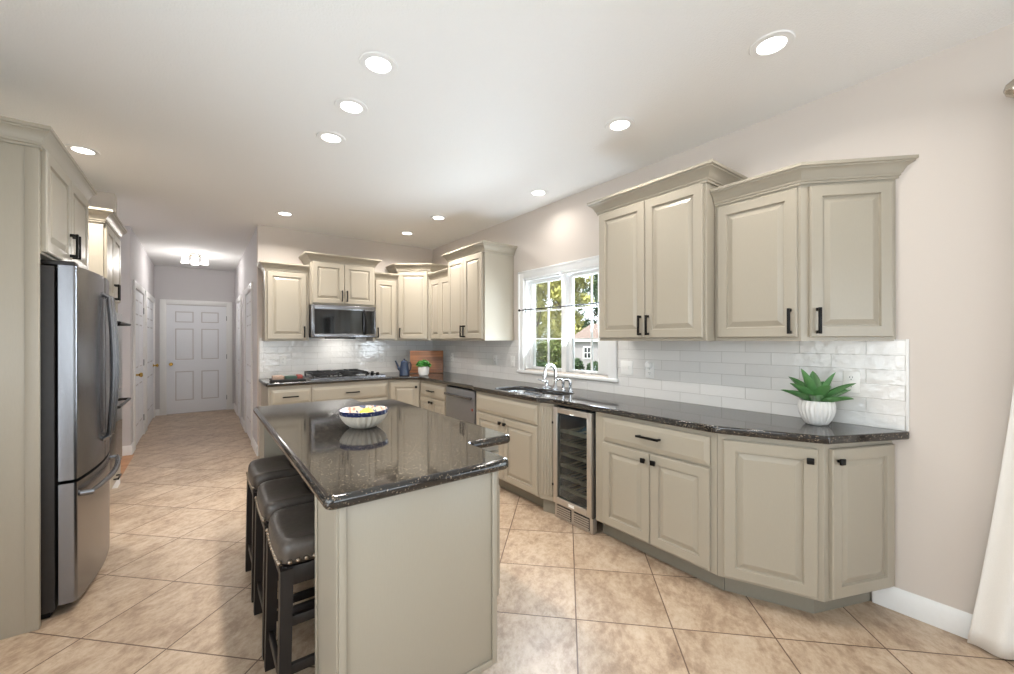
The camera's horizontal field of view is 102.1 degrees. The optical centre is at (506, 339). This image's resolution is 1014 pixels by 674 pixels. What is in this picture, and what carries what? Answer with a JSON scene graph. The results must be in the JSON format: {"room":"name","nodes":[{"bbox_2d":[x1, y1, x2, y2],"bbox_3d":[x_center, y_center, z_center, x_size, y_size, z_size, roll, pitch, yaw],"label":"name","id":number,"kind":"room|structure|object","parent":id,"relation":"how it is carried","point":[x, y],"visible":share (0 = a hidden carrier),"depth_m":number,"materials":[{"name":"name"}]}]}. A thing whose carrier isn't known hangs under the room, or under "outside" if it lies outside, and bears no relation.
{"room":"kitchen","nodes":[
{"label":"kitchen","id":0,"kind":"room"},
{"bbox_2d":[88,191,116,214],"bbox_3d":[-3.970,0.010,3.662,0.703,2.743,0.120,0,0,-37],"label":"wall","id":1,"kind":"structure","parent":0,"point":[106,200],"depth_m":3.78,"materials":[{"name":"beige paint"}]},
{"bbox_2d":[112,479,119,488],"bbox_3d":[-3.962,1.324,3.667,0.719,0.115,0.152,0,0,-37],"label":"baseboard","id":2,"kind":"structure","parent":1,"relation":"attached to","point":[117,483],"depth_m":3.82,"materials":[{"name":"white paint"}]},
{"bbox_2d":[120,454,133,478],"bbox_3d":[-5.135,1.444,3.665,2.558,0.119,1.278,0,0,-37],"label":"floor","id":3,"kind":"structure","parent":0,"point":[125,461],"depth_m":4.62,"materials":[{"name":"brown wood"}]},
{"bbox_2d":[118,226,153,445],"bbox_3d":[-6.476,0.015,5.429,2.525,2.743,3.150,0,0,-37],"label":"wall","id":4,"kind":"structure","parent":0,"point":[136,264],"depth_m":4.92,"materials":[{"name":"grey paint"}]},
{"bbox_2d":[122,424,145,455],"bbox_3d":[-6.462,1.329,5.427,2.541,0.115,3.166,0,0,-37],"label":"baseboard","id":5,"kind":"structure","parent":4,"relation":"attached to","point":[126,450],"depth_m":4.90,"materials":[{"name":"white paint"}]},
{"bbox_2d":[133,280,145,449],"bbox_3d":[-4.988,0.320,5.598,0.100,2.127,1.194,0,0,-37],"label":"door","id":6,"kind":"structure","parent":4,"relation":"in","point":[139,430],"depth_m":5.54,"materials":[{"name":"white paint"}]},
{"bbox_2d":[145,291,158,430],"bbox_3d":[-5.886,0.322,6.799,0.100,2.127,1.394,0,0,-37],"label":"door","id":7,"kind":"structure","parent":4,"relation":"in","point":[149,333],"depth_m":6.74,"materials":[{"name":"white paint"}]},
{"bbox_2d":[154,265,234,414],"bbox_3d":[-5.963,0.014,7.871,1.420,2.743,0.150,0,0,-37],"label":"wall","id":8,"kind":"structure","parent":0,"point":[170,282],"depth_m":7.78,"materials":[{"name":"grey paint"}]},
{"bbox_2d":[155,403,233,415],"bbox_3d":[-5.911,1.328,7.805,1.220,0.115,0.016,0,0,-37],"label":"baseboard","id":9,"kind":"structure","parent":8,"relation":"attached to","point":[157,411],"depth_m":7.47,"materials":[{"name":"white paint"}]},
{"bbox_2d":[159,299,231,415],"bbox_3d":[-5.886,0.322,7.798,1.104,2.127,0.100,0,0,-37],"label":"door","id":10,"kind":"structure","parent":8,"relation":"in","point":[169,365],"depth_m":7.82,"materials":[{"name":"white paint"}]},
{"bbox_2d":[235,227,256,442],"bbox_3d":[-4.186,0.011,6.596,0.100,2.743,4.020,0,0,-37],"label":"wall","id":11,"kind":"structure","parent":0,"point":[246,270],"depth_m":5.58,"materials":[{"name":"grey paint"}]},
{"bbox_2d":[236,295,241,422],"bbox_3d":[-4.672,0.320,7.163,0.040,2.127,0.954,0,0,-37],"label":"door","id":12,"kind":"structure","parent":11,"relation":"in","point":[239,299],"depth_m":7.14,"materials":[{"name":"white paint"}]},
{"bbox_2d":[234,403,257,455],"bbox_3d":[-4.195,1.325,6.513,0.016,0.115,4.140,0,0,-37],"label":"baseboard","id":13,"kind":"structure","parent":11,"relation":"attached to","point":[254,444],"depth_m":5.17,"materials":[{"name":"white paint"}]},
{"bbox_2d":[244,282,252,445],"bbox_3d":[-3.612,0.318,5.745,0.040,2.127,1.044,0,0,-37],"label":"door","id":14,"kind":"structure","parent":11,"relation":"in","point":[248,308],"depth_m":5.78,"materials":[{"name":"white paint"}]},
{"bbox_2d":[257,225,432,455],"bbox_3d":[-2.072,0.007,5.588,2.280,2.743,0.128,0,0,-37],"label":"wall","id":15,"kind":"structure","parent":0,"point":[315,354],"depth_m":5.30,"materials":[{"name":"tile"}]},
{"bbox_2d":[256,260,309,340],"bbox_3d":[-2.657,-0.435,4.869,0.513,0.900,0.335,0,0,-37],"label":"upper cabinet","id":16,"kind":"object","parent":15,"relation":"attached to","point":[285,286],"visible":1,"depth_m":4.77,"materials":[{"name":"paint"}]},
{"bbox_2d":[298,251,380,306],"bbox_3d":[-2.116,-0.726,5.218,0.902,0.610,0.424,0,0,-37],"label":"upper cabinet","id":17,"kind":"object","parent":15,"relation":"attached to","point":[338,280],"visible":0.96,"depth_m":5.06,"materials":[{"name":"paint"}]},
{"bbox_2d":[309,304,375,338],"bbox_3d":[-2.111,-0.213,5.213,0.766,0.406,0.492,0,0,-37],"label":"microwave","id":18,"kind":"object","parent":17,"relation":"attached to","point":[327,321],"visible":0.95,"depth_m":5.05,"materials":[{"name":"silver metal"}]},
{"bbox_2d":[379,354,383,361],"bbox_3d":[-1.754,0.258,5.738,0.072,0.116,0.010,0,0,-37],"label":"wall outlet","id":19,"kind":"object","parent":15,"relation":"attached to","point":[381,356],"visible":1,"depth_m":5.73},
{"bbox_2d":[366,272,398,340],"bbox_3d":[-1.699,-0.437,5.585,0.331,0.900,0.335,0,0,-37],"label":"upper cabinet","id":20,"kind":"object","parent":15,"relation":"attached to","point":[385,283],"visible":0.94,"depth_m":5.49,"materials":[{"name":"paint"}]},
{"bbox_2d":[385,263,447,340],"bbox_3d":[-1.232,-0.508,5.751,0.733,1.040,0.628,0,0,-37],"label":"upper cabinet","id":21,"kind":"object","parent":15,"relation":"attached to","point":[413,282],"visible":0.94,"depth_m":5.57,"materials":[{"name":"paint"}]},
{"bbox_2d":[418,367,428,375],"bbox_3d":[-1.072,0.404,5.278,0.144,0.115,0.144,0,0,-37],"label":"pot","id":22,"kind":"object","parent":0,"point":[423,371],"depth_m":5.22,"materials":[{"name":"white ceramic"}]},
{"bbox_2d":[0,0,1013,270],"bbox_3d":[-2.028,-1.440,2.481,6.325,0.150,13.500,0,0,-37],"label":"ceiling","id":23,"kind":"structure","parent":0,"point":[204,118],"depth_m":2.26,"materials":[{"name":"white paint"}]},
{"bbox_2d":[64,144,100,155],"bbox_3d":[-3.047,-1.359,2.947,0.184,0.006,0.184,0,0,-37],"label":"recessed light","id":24,"kind":"object","parent":23,"relation":"in","point":[79,149],"visible":0.98,"depth_m":2.94,"materials":[{"name":"white"}]},
{"bbox_2d":[181,253,208,264],"bbox_3d":[-4.967,-1.284,6.527,0.261,0.150,0.300,0,0,15],"label":"hall ceiling light","id":25,"kind":"object","parent":23,"relation":"attached to","point":[194,260],"visible":1,"depth_m":6.47,"materials":[{"name":"white glass"}]},
{"bbox_2d":[275,211,294,215],"bbox_3d":[-2.401,-1.360,4.434,0.184,0.006,0.184,0,0,-37],"label":"recessed light","id":26,"kind":"object","parent":23,"relation":"in","point":[282,213],"visible":1,"depth_m":4.42,"materials":[{"name":"white"}]},
{"bbox_2d":[316,131,345,144],"bbox_3d":[-1.189,-1.362,2.771,0.184,0.006,0.184,0,0,-37],"label":"recessed light","id":27,"kind":"object","parent":23,"relation":"in","point":[330,137],"visible":1,"depth_m":2.76,"materials":[{"name":"white"}]},
{"bbox_2d":[334,97,367,115],"bbox_3d":[-0.912,-1.363,2.403,0.184,0.006,0.184,0,0,-37],"label":"recessed light","id":28,"kind":"object","parent":23,"relation":"in","point":[351,106],"visible":1,"depth_m":2.40,"materials":[{"name":"white"}]},
{"bbox_2d":[359,51,397,76],"bbox_3d":[-0.637,-1.363,2.034,0.184,0.006,0.184,0,0,-37],"label":"recessed light","id":29,"kind":"object","parent":23,"relation":"in","point":[376,63],"visible":1,"depth_m":2.02,"materials":[{"name":"white paint"}]},
{"bbox_2d":[400,231,413,234],"bbox_3d":[-1.281,-1.362,5.253,0.184,0.006,0.184,0,0,-37],"label":"recessed light","id":30,"kind":"object","parent":23,"relation":"in","point":[401,232],"visible":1,"depth_m":5.25,"materials":[{"name":"white"}]},
{"bbox_2d":[430,215,446,219],"bbox_3d":[-0.767,-1.363,4.590,0.184,0.006,0.184,0,0,-37],"label":"recessed light","id":31,"kind":"object","parent":23,"relation":"in","point":[434,217],"visible":1,"depth_m":4.57,"materials":[{"name":"white"}]},
{"bbox_2d":[529,189,547,195],"bbox_3d":[0.293,-1.365,3.815,0.184,0.006,0.184,0,0,-37],"label":"recessed light","id":32,"kind":"object","parent":23,"relation":"in","point":[536,192],"visible":1,"depth_m":3.80,"materials":[{"name":"white"}]},
{"bbox_2d":[605,117,634,131],"bbox_3d":[0.719,-1.365,2.610,0.184,0.006,0.184,0,0,-37],"label":"recessed light","id":33,"kind":"object","parent":23,"relation":"in","point":[619,124],"visible":1,"depth_m":2.60,"materials":[{"name":"white"}]},
{"bbox_2d":[749,30,795,58],"bbox_3d":[1.228,-1.366,1.903,0.184,0.006,0.184,0,0,-37],"label":"recessed light","id":34,"kind":"object","parent":23,"relation":"in","point":[773,43],"visible":1,"depth_m":1.90,"materials":[{"name":"white"}]},
{"bbox_2d":[0,409,1013,673],"bbox_3d":[-1.318,1.437,3.008,4.165,0.120,13.200,0,0,-37],"label":"floor","id":35,"kind":"structure","parent":0,"point":[171,592],"depth_m":2.09,"materials":[{"name":"tile"}]},
{"bbox_2d":[0,116,96,639],"bbox_3d":[-2.788,0.185,2.148,0.776,2.390,1.080,0,0,-37],"label":"tall cabinet","id":36,"kind":"object","parent":35,"relation":"on","point":[45,194],"visible":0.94,"depth_m":1.93,"materials":[{"name":"paint"}]},
{"bbox_2d":[40,259,120,619],"bbox_3d":[-2.705,0.492,2.247,0.836,1.775,0.900,0,0,-37],"label":"refrigerator","id":37,"kind":"object","parent":35,"relation":"on","point":[78,317],"visible":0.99,"depth_m":2.08,"materials":[{"name":"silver metal"}]},
{"bbox_2d":[88,206,130,490],"bbox_3d":[-3.640,0.179,3.321,0.816,2.405,0.791,0,0,-37],"label":"tall cabinet","id":38,"kind":"object","parent":35,"relation":"on","point":[106,229],"visible":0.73,"depth_m":3.40,"materials":[{"name":"paint"}]},
{"bbox_2d":[245,455,314,602],"bbox_3d":[-1.315,1.048,2.405,0.346,0.659,0.392,0,0,-37],"label":"counter stool","id":39,"kind":"object","parent":35,"relation":"on","point":[261,470],"visible":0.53,"depth_m":2.35,"materials":[{"name":"leather"}]},
{"bbox_2d":[253,475,314,659],"bbox_3d":[-1.028,1.047,2.021,0.346,0.659,0.392,0,0,-37],"label":"counter stool","id":40,"kind":"object","parent":35,"relation":"on","point":[274,495],"visible":0.48,"depth_m":1.97,"materials":[{"name":"leather"}]},
{"bbox_2d":[261,384,310,405],"bbox_3d":[-2.549,0.942,4.729,0.423,0.875,0.685,0,0,-37],"label":"base cabinet","id":41,"kind":"object","parent":35,"relation":"on","point":[279,395],"visible":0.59,"depth_m":4.49,"materials":[{"name":"paint"}]},
{"bbox_2d":[264,501,314,673],"bbox_3d":[-0.767,1.047,1.672,0.346,0.659,0.392,0,0,-37],"label":"counter stool","id":42,"kind":"object","parent":35,"relation":"on","point":[290,534],"visible":0.38,"depth_m":1.49,"materials":[{"name":"leather"}]},
{"bbox_2d":[311,380,387,401],"bbox_3d":[-2.021,0.941,5.124,0.892,0.875,0.685,0,0,-37],"label":"drawer","id":43,"kind":"object","parent":35,"relation":"on","point":[362,391],"visible":0.36,"depth_m":4.88,"materials":[{"name":"paint"}]},
{"bbox_2d":[259,420,499,673],"bbox_3d":[-0.742,0.940,2.279,0.898,0.872,1.958,0,0,-37],"label":"kitchen island","id":44,"kind":"object","parent":35,"relation":"on","point":[406,583],"visible":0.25,"depth_m":1.40,"materials":[{"name":"paint"}]},
{"bbox_2d":[253,399,509,509],"bbox_3d":[-0.771,0.483,2.284,0.922,0.042,2.058,0,0,-37],"label":"island countertop","id":45,"kind":"structure","parent":44,"relation":"on","point":[414,448],"depth_m":1.73,"materials":[{"name":"black stone"}]},
{"bbox_2d":[338,405,387,428],"bbox_3d":[-0.759,0.414,2.175,0.252,0.094,0.252,0,0,-37],"label":"fruit bowl","id":46,"kind":"object","parent":45,"relation":"on","point":[351,416],"visible":0.98,"depth_m":2.10,"materials":[{"name":"ceramic"}]},
{"bbox_2d":[359,408,373,412],"bbox_3d":[-0.765,0.405,2.229,0.064,0.065,0.091,0,0,33],"label":"lemon","id":47,"kind":"object","parent":46,"relation":"in","point":[364,409],"visible":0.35,"depth_m":2.21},
{"bbox_2d":[388,380,420,406],"bbox_3d":[-1.229,0.940,5.587,0.928,0.875,0.892,0,0,-37],"label":"base cabinet","id":48,"kind":"object","parent":35,"relation":"on","point":[406,391],"visible":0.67,"depth_m":5.14,"materials":[{"name":"paint"}]},
{"bbox_2d":[259,371,908,443],"bbox_3d":[-0.470,0.480,3.451,2.270,0.039,5.224,0,0,-37],"label":"countertop","id":49,"kind":"structure","parent":48,"relation":"on","point":[713,419],"depth_m":2.61,"materials":[{"name":"black stone"}]},
{"bbox_2d":[269,378,304,381],"bbox_3d":[-2.489,0.451,4.643,0.328,0.026,0.252,0,0,-37],"label":"serving tray","id":50,"kind":"object","parent":49,"relation":"on","point":[270,379],"visible":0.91,"depth_m":4.54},
{"bbox_2d":[272,375,283,379],"bbox_3d":[-2.573,0.428,4.606,0.110,0.046,0.120,0,0,-37],"label":"box","id":51,"kind":"object","parent":50,"relation":"on","point":[275,377],"visible":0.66,"depth_m":4.56,"materials":[{"name":"cardboard"}]},
{"bbox_2d":[284,375,296,378],"bbox_3d":[-2.437,0.429,4.620,0.115,0.044,0.100,0,0,-37],"label":"box","id":52,"kind":"object","parent":50,"relation":"on","point":[289,376],"visible":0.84,"depth_m":4.59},
{"bbox_2d":[303,369,385,379],"bbox_3d":[-2.046,0.424,5.162,0.870,0.078,0.510,0,0,-37],"label":"gas cooktop","id":53,"kind":"object","parent":49,"relation":"in","point":[344,373],"visible":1,"depth_m":5.03,"materials":[{"name":"black metal"}]},
{"bbox_2d":[305,373,381,378],"bbox_3d":[-2.046,0.457,5.162,0.860,0.012,0.500,0,0,-37],"label":"grate","id":54,"kind":"object","parent":53,"relation":"attached to","point":[354,375],"depth_m":5.05,"materials":[{"name":"black metal"}]},
{"bbox_2d":[395,359,411,375],"bbox_3d":[-1.334,0.354,5.279,0.192,0.216,0.132,0,0,1],"label":"coffee pot","id":55,"kind":"object","parent":49,"relation":"on","point":[404,370],"visible":1,"depth_m":5.23,"materials":[{"name":"blue ceramic"}]},
{"bbox_2d":[416,359,430,375],"bbox_3d":[-1.077,0.358,5.277,0.203,0.206,0.203,0,0,-37],"label":"potted herb","id":56,"kind":"object","parent":49,"relation":"on","point":[423,366],"visible":1,"depth_m":5.22,"materials":[{"name":"white ceramic"}]},
{"bbox_2d":[410,351,442,372],"bbox_3d":[-1.106,0.306,5.642,0.450,0.308,0.068,0,0,-10],"label":"cutting board","id":57,"kind":"object","parent":49,"relation":"on","point":[435,358],"visible":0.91,"depth_m":5.64,"materials":[{"name":"brown wood"}]},
{"bbox_2d":[510,390,559,396],"bbox_3d":[0.229,0.588,3.679,0.384,0.175,0.784,0,0,-37],"label":"sink","id":58,"kind":"object","parent":49,"relation":"in","point":[516,391],"visible":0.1,"depth_m":3.92,"materials":[{"name":"metal"}]},
{"bbox_2d":[510,390,544,394],"bbox_3d":[0.114,0.588,3.833,0.384,0.175,0.399,0,0,-37],"label":"basin","id":59,"kind":"object","parent":58,"relation":"in","point":[517,391],"depth_m":4.00,"materials":[{"name":"silver metal"}]},
{"bbox_2d":[534,394,559,396],"bbox_3d":[0.345,0.588,3.524,0.384,0.175,0.399,0,0,-37],"label":"basin","id":60,"kind":"object","parent":58,"relation":"in","point":[542,395],"depth_m":3.74,"materials":[{"name":"silver metal"}]},
{"bbox_2d":[538,379,550,388],"bbox_3d":[0.361,0.413,3.885,0.125,0.092,0.090,0,0,35],"label":"lever","id":61,"kind":"object","parent":49,"relation":"on","point":[546,385],"visible":1,"depth_m":3.86,"materials":[{"name":"silver metal"}]},
{"bbox_2d":[543,363,557,389],"bbox_3d":[0.399,0.338,3.762,0.179,0.242,0.060,0,0,-37],"label":"kitchen faucet","id":62,"kind":"object","parent":49,"relation":"on","point":[555,387],"visible":1,"depth_m":3.77,"materials":[{"name":"silver metal"}]},
{"bbox_2d":[556,378,565,390],"bbox_3d":[0.486,0.405,3.719,0.095,0.108,0.048,0,0,-2],"label":"sprayer","id":63,"kind":"object","parent":49,"relation":"on","point":[562,382],"visible":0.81,"depth_m":3.71,"materials":[{"name":"silver metal"}]},
{"bbox_2d":[563,379,572,391],"bbox_3d":[0.540,0.405,3.647,0.095,0.108,0.048,0,0,-2],"label":"soap dispenser","id":64,"kind":"object","parent":49,"relation":"on","point":[564,380],"visible":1,"depth_m":3.63,"materials":[{"name":"silver metal"}]},
{"bbox_2d":[782,369,855,425],"bbox_3d":[1.675,0.306,2.223,0.353,0.301,0.348,0,0,-37],"label":"potted succulent","id":65,"kind":"object","parent":49,"relation":"on","point":[816,404],"visible":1,"depth_m":2.17,"materials":[{"name":"green plant"}]},
{"bbox_2d":[797,398,835,425],"bbox_3d":[1.674,0.392,2.218,0.168,0.130,0.167,0,0,-37],"label":"pot","id":66,"kind":"object","parent":65,"relation":"attached to","point":[820,412],"depth_m":2.16,"materials":[{"name":"white ceramic"}]},
{"bbox_2d":[420,380,448,414],"bbox_3d":[-0.660,0.939,5.045,0.665,0.875,0.693,0,0,-37],"label":"base cabinet","id":67,"kind":"object","parent":35,"relation":"on","point":[432,398],"visible":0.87,"depth_m":4.82,"materials":[{"name":"paint"}]},
{"bbox_2d":[444,385,475,423],"bbox_3d":[-0.280,0.942,4.502,0.632,0.868,0.614,0,0,-37],"label":"dishwasher","id":68,"kind":"object","parent":35,"relation":"on","point":[460,402],"visible":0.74,"depth_m":4.30,"materials":[{"name":"silver metal"}]},
{"bbox_2d":[476,390,542,506],"bbox_3d":[0.224,0.937,3.832,0.702,0.875,0.946,0,0,-37],"label":"base cabinet","id":69,"kind":"object","parent":35,"relation":"on","point":[519,419],"visible":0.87,"depth_m":3.48,"materials":[{"name":"paint"}]},
{"bbox_2d":[540,403,556,513],"bbox_3d":[0.412,0.937,3.307,0.282,0.875,0.113,0,0,-37],"label":"cabinet filler","id":70,"kind":"object","parent":35,"relation":"on","point":[546,409],"visible":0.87,"depth_m":3.24,"materials":[{"name":"paint"}]},
{"bbox_2d":[552,405,596,533],"bbox_3d":[0.698,0.944,3.206,0.576,0.860,0.398,0,0,-37],"label":"wine cooler","id":71,"kind":"object","parent":35,"relation":"on","point":[574,486],"visible":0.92,"depth_m":3.12,"materials":[{"name":"silver metal"}]},
{"bbox_2d":[560,426,586,438],"bbox_3d":[0.696,0.705,3.197,0.470,0.028,0.326,0,0,-37],"label":"shelf","id":72,"kind":"object","parent":71,"relation":"attached to","point":[570,430],"depth_m":3.15,"materials":[{"name":"brown wood"}]},
{"bbox_2d":[560,438,586,450],"bbox_3d":[0.696,0.793,3.197,0.470,0.028,0.326,0,0,-37],"label":"shelf","id":73,"kind":"object","parent":71,"relation":"attached to","point":[573,442],"depth_m":3.16,"materials":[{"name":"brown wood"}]},
{"bbox_2d":[560,449,586,462],"bbox_3d":[0.696,0.881,3.197,0.470,0.028,0.326,0,0,-37],"label":"shelf","id":74,"kind":"object","parent":71,"relation":"attached to","point":[571,453],"depth_m":3.15,"materials":[{"name":"brown wood"}]},
{"bbox_2d":[560,461,586,474],"bbox_3d":[0.696,0.969,3.197,0.470,0.028,0.326,0,0,-37],"label":"shelf","id":75,"kind":"object","parent":71,"relation":"attached to","point":[572,465],"depth_m":3.15,"materials":[{"name":"brown wood"}]},
{"bbox_2d":[561,472,586,486],"bbox_3d":[0.696,1.057,3.197,0.470,0.028,0.326,0,0,-37],"label":"shelf","id":76,"kind":"object","parent":71,"relation":"attached to","point":[564,475],"depth_m":3.14,"materials":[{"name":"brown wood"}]},
{"bbox_2d":[561,480,586,499],"bbox_3d":[0.697,1.145,3.197,0.470,0.028,0.326,0,0,-37],"label":"shelf","id":77,"kind":"object","parent":71,"relation":"attached to","point":[566,485],"depth_m":3.15,"materials":[{"name":"brown wood"}]},
{"bbox_2d":[555,502,596,533],"bbox_3d":[0.507,1.320,3.055,0.045,0.108,0.386,0,0,-37],"label":"grille","id":78,"kind":"object","parent":71,"relation":"attached to","point":[579,519],"depth_m":3.00,"materials":[{"name":"silver metal"}]},
{"bbox_2d":[575,426,586,433],"bbox_3d":[0.652,0.712,3.220,0.312,0.076,0.075,0,0,-37],"label":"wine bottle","id":79,"kind":"object","parent":71,"relation":"on","point":[585,427],"visible":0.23,"depth_m":3.16,"materials":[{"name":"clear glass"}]},
{"bbox_2d":[596,412,724,590],"bbox_3d":[1.094,0.936,2.698,0.665,0.875,0.843,0,0,-37],"label":"base cabinet","id":80,"kind":"object","parent":35,"relation":"on","point":[657,483],"visible":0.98,"depth_m":2.46,"materials":[{"name":"paint"}]},
{"bbox_2d":[718,433,894,613],"bbox_3d":[1.547,0.935,2.135,0.614,0.875,0.598,0,0,-37],"label":"base cabinet","id":81,"kind":"object","parent":35,"relation":"on","point":[803,526],"visible":1,"depth_m":2.04,"materials":[{"name":"paint"}]},
{"bbox_2d":[433,23,1013,613],"bbox_3d":[1.647,0.001,2.642,0.168,2.743,9.360,0,0,-37],"label":"wall","id":82,"kind":"structure","parent":0,"point":[950,108],"depth_m":2.02,"materials":[{"name":"beige paint"}]},
{"bbox_2d":[427,268,448,339],"bbox_3d":[-0.741,-0.439,5.395,0.373,0.900,0.646,0,0,-37],"label":"upper cabinet","id":83,"kind":"object","parent":82,"relation":"attached to","point":[439,279],"visible":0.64,"depth_m":5.32,"materials":[{"name":"paint"}]},
{"bbox_2d":[441,240,516,340],"bbox_3d":[-0.344,-0.514,4.791,0.459,1.050,0.926,0,0,-37],"label":"upper cabinet","id":84,"kind":"object","parent":82,"relation":"attached to","point":[481,273],"visible":1,"depth_m":4.52,"materials":[{"name":"paint"}]},
{"bbox_2d":[493,355,496,364],"bbox_3d":[-0.142,0.245,4.887,0.010,0.116,0.072,0,0,-37],"label":"wall outlet","id":85,"kind":"object","parent":82,"relation":"attached to","point":[494,356],"visible":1,"depth_m":4.88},
{"bbox_2d":[511,356,514,366],"bbox_3d":[0.059,0.245,4.613,0.016,0.116,0.072,0,0,-37],"label":"light switch","id":86,"kind":"object","parent":82,"relation":"attached to","point":[512,357],"visible":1,"depth_m":4.60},
{"bbox_2d":[517,255,618,381],"bbox_3d":[0.581,-0.191,4.029,0.175,1.100,1.360,0,0,-37],"label":"window","id":87,"kind":"structure","parent":82,"relation":"in","point":[607,350],"depth_m":4.01,"materials":[{"name":"white paint"}]},
{"bbox_2d":[518,302,598,312],"bbox_3d":[0.514,-0.313,3.943,0.064,0.045,1.260,0,0,-37],"label":"rod","id":88,"kind":"object","parent":87,"relation":"attached to","point":[525,309],"visible":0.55,"depth_m":3.94,"materials":[{"name":"white metal"}]},
{"bbox_2d":[620,361,632,374],"bbox_3d":[0.981,0.233,3.380,0.016,0.116,0.118,0,0,-37],"label":"light switch","id":89,"kind":"object","parent":82,"relation":"attached to","point":[626,367],"visible":1,"depth_m":3.38,"materials":[{"name":"plastic"}]},
{"bbox_2d":[646,363,653,377],"bbox_3d":[1.115,0.243,3.205,0.010,0.116,0.072,0,0,-37],"label":"wall outlet","id":90,"kind":"object","parent":82,"relation":"attached to","point":[649,372],"visible":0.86,"depth_m":3.20,"materials":[{"name":"plastic"}]},
{"bbox_2d":[645,361,652,368],"bbox_3d":[1.099,0.198,3.193,0.030,0.058,0.058,0,0,-37],"label":"night light","id":91,"kind":"object","parent":90,"relation":"attached to","point":[648,364],"visible":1,"depth_m":3.18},
{"bbox_2d":[587,159,747,340],"bbox_3d":[1.081,-0.517,2.885,0.459,1.050,0.960,0,0,-37],"label":"upper cabinet","id":92,"kind":"object","parent":82,"relation":"attached to","point":[657,236],"visible":0.96,"depth_m":2.67,"materials":[{"name":"paint"}]},
{"bbox_2d":[710,154,918,340],"bbox_3d":[1.624,-0.450,2.243,0.358,0.915,0.848,0,0,-37],"label":"upper cabinet","id":93,"kind":"object","parent":82,"relation":"attached to","point":[805,251],"visible":1,"depth_m":2.14,"materials":[{"name":"paint"}]},
{"bbox_2d":[843,371,859,392],"bbox_3d":[1.858,0.227,2.212,0.010,0.116,0.072,0,0,-37],"label":"wall outlet","id":94,"kind":"object","parent":82,"relation":"attached to","point":[849,377],"visible":0.76,"depth_m":2.21,"materials":[{"name":"plastic"}]},
{"bbox_2d":[847,375,854,380],"bbox_3d":[1.855,0.207,2.210,0.003,0.033,0.033,0,0,-37],"label":"socket","id":95,"kind":"object","parent":94,"relation":"attached to","point":[849,377],"depth_m":2.21,"materials":[{"name":"plastic"}]},
{"bbox_2d":[906,339,908,430],"bbox_3d":[1.994,0.227,2.042,0.011,0.458,0.012,0,0,-37],"label":"trim","id":96,"kind":"structure","parent":82,"relation":"attached to","point":[907,340],"depth_m":2.04,"materials":[{"name":"white paint"}]},
{"bbox_2d":[872,587,972,638],"bbox_3d":[3.104,1.312,0.555,0.016,0.115,3.975,0,0,-37],"label":"baseboard","id":97,"kind":"structure","parent":82,"relation":"attached to","point":[955,621],"depth_m":1.99,"materials":[{"name":"white paint"}]},
{"bbox_2d":[1003,79,1013,98],"bbox_3d":[2.937,-1.050,0.667,0.133,0.076,2.714,0,0,-37],"label":"curtain rod","id":98,"kind":"object","parent":82,"relation":"attached to","point":[1008,91],"visible":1,"depth_m":1.71,"materials":[{"name":"silver metal"}]},
{"bbox_2d":[967,387,1013,659],"bbox_3d":[2.261,0.165,1.558,0.099,2.388,0.691,0,0,-37],"label":"curtain","id":99,"kind":"object","parent":98,"relation":"hanging from","point":[992,623],"visible":1,"depth_m":1.75,"materials":[{"name":"fabric"}]},
{"label":"outside","id":100,"kind":"structure","parent":0,"visible":0},
{"bbox_3d":[21.369,2.188,65.900,106.875,0.200,160.000,0,0,-37],"label":"lawn","id":101,"kind":"structure","parent":100,"visible":0},
{"bbox_2d":[536,360,546,366],"bbox_3d":[1.533,1.524,23.542,1.585,1.297,1.321,0,0,-6],"label":"shrub","id":102,"kind":"object","parent":101,"relation":"on","point":[539,364],"visible":0.11,"depth_m":23.29,"materials":[{"name":"green plant"}]},
{"bbox_2d":[536,281,558,345],"bbox_3d":[3.380,-2.904,43.133,5.567,10.256,5.744,0,0,23],"label":"tree","id":103,"kind":"object","parent":101,"relation":"on","point":[541,298],"visible":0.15,"depth_m":42.40,"materials":[{"name":"green plant"}]},
{"bbox_2d":[536,339,560,367],"bbox_3d":[2.033,1.141,28.518,4.316,2.425,1.429,0,0,0],"label":"hedge","id":104,"kind":"object","parent":101,"relation":"on","point":[541,351],"visible":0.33,"depth_m":28.27,"materials":[{"name":"green plant"}]},
{"bbox_2d":[538,275,594,353],"bbox_3d":[4.962,-1.880,34.220,4.848,8.205,4.492,0,0,-37],"label":"tree","id":105,"kind":"object","parent":101,"relation":"on","point":[555,291],"visible":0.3,"depth_m":33.37,"materials":[{"name":"green plant"}]},
{"bbox_2d":[551,288,586,327],"bbox_3d":[7.606,-4.131,56.083,6.619,12.695,7.069,0,0,-37],"label":"tree","id":106,"kind":"object","parent":101,"relation":"on","point":[555,302],"visible":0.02,"depth_m":54.88,"materials":[{"name":"green plant"}]},
{"bbox_2d":[575,358,584,369],"bbox_3d":[3.838,1.580,23.471,1.274,1.176,0.969,0,0,10],"label":"shrub","id":107,"kind":"object","parent":101,"relation":"on","point":[579,365],"visible":0.37,"depth_m":23.18,"materials":[{"name":"green plant"}]},
{"bbox_2d":[575,324,597,369],"bbox_3d":[6.649,0.513,27.647,4.950,3.200,3.830,0,0,5],"label":"house","id":108,"kind":"structure","parent":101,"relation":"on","point":[582,346],"depth_m":26.12,"materials":[{"name":"grey"}]},
{"bbox_2d":[580,274,597,329],"bbox_3d":[10.456,-3.029,44.189,5.739,10.481,5.404,0,0,-37],"label":"tree","id":109,"kind":"object","parent":101,"relation":"on","point":[587,322],"visible":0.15,"depth_m":43.83,"materials":[{"name":"green plant"}]},
{"bbox_2d":[586,361,597,370],"bbox_3d":[4.949,1.654,22.524,1.133,1.026,1.065,0,0,-37],"label":"shrub","id":110,"kind":"object","parent":101,"relation":"on","point":[595,363],"visible":0.47,"depth_m":22.19,"materials":[{"name":"green plant"}]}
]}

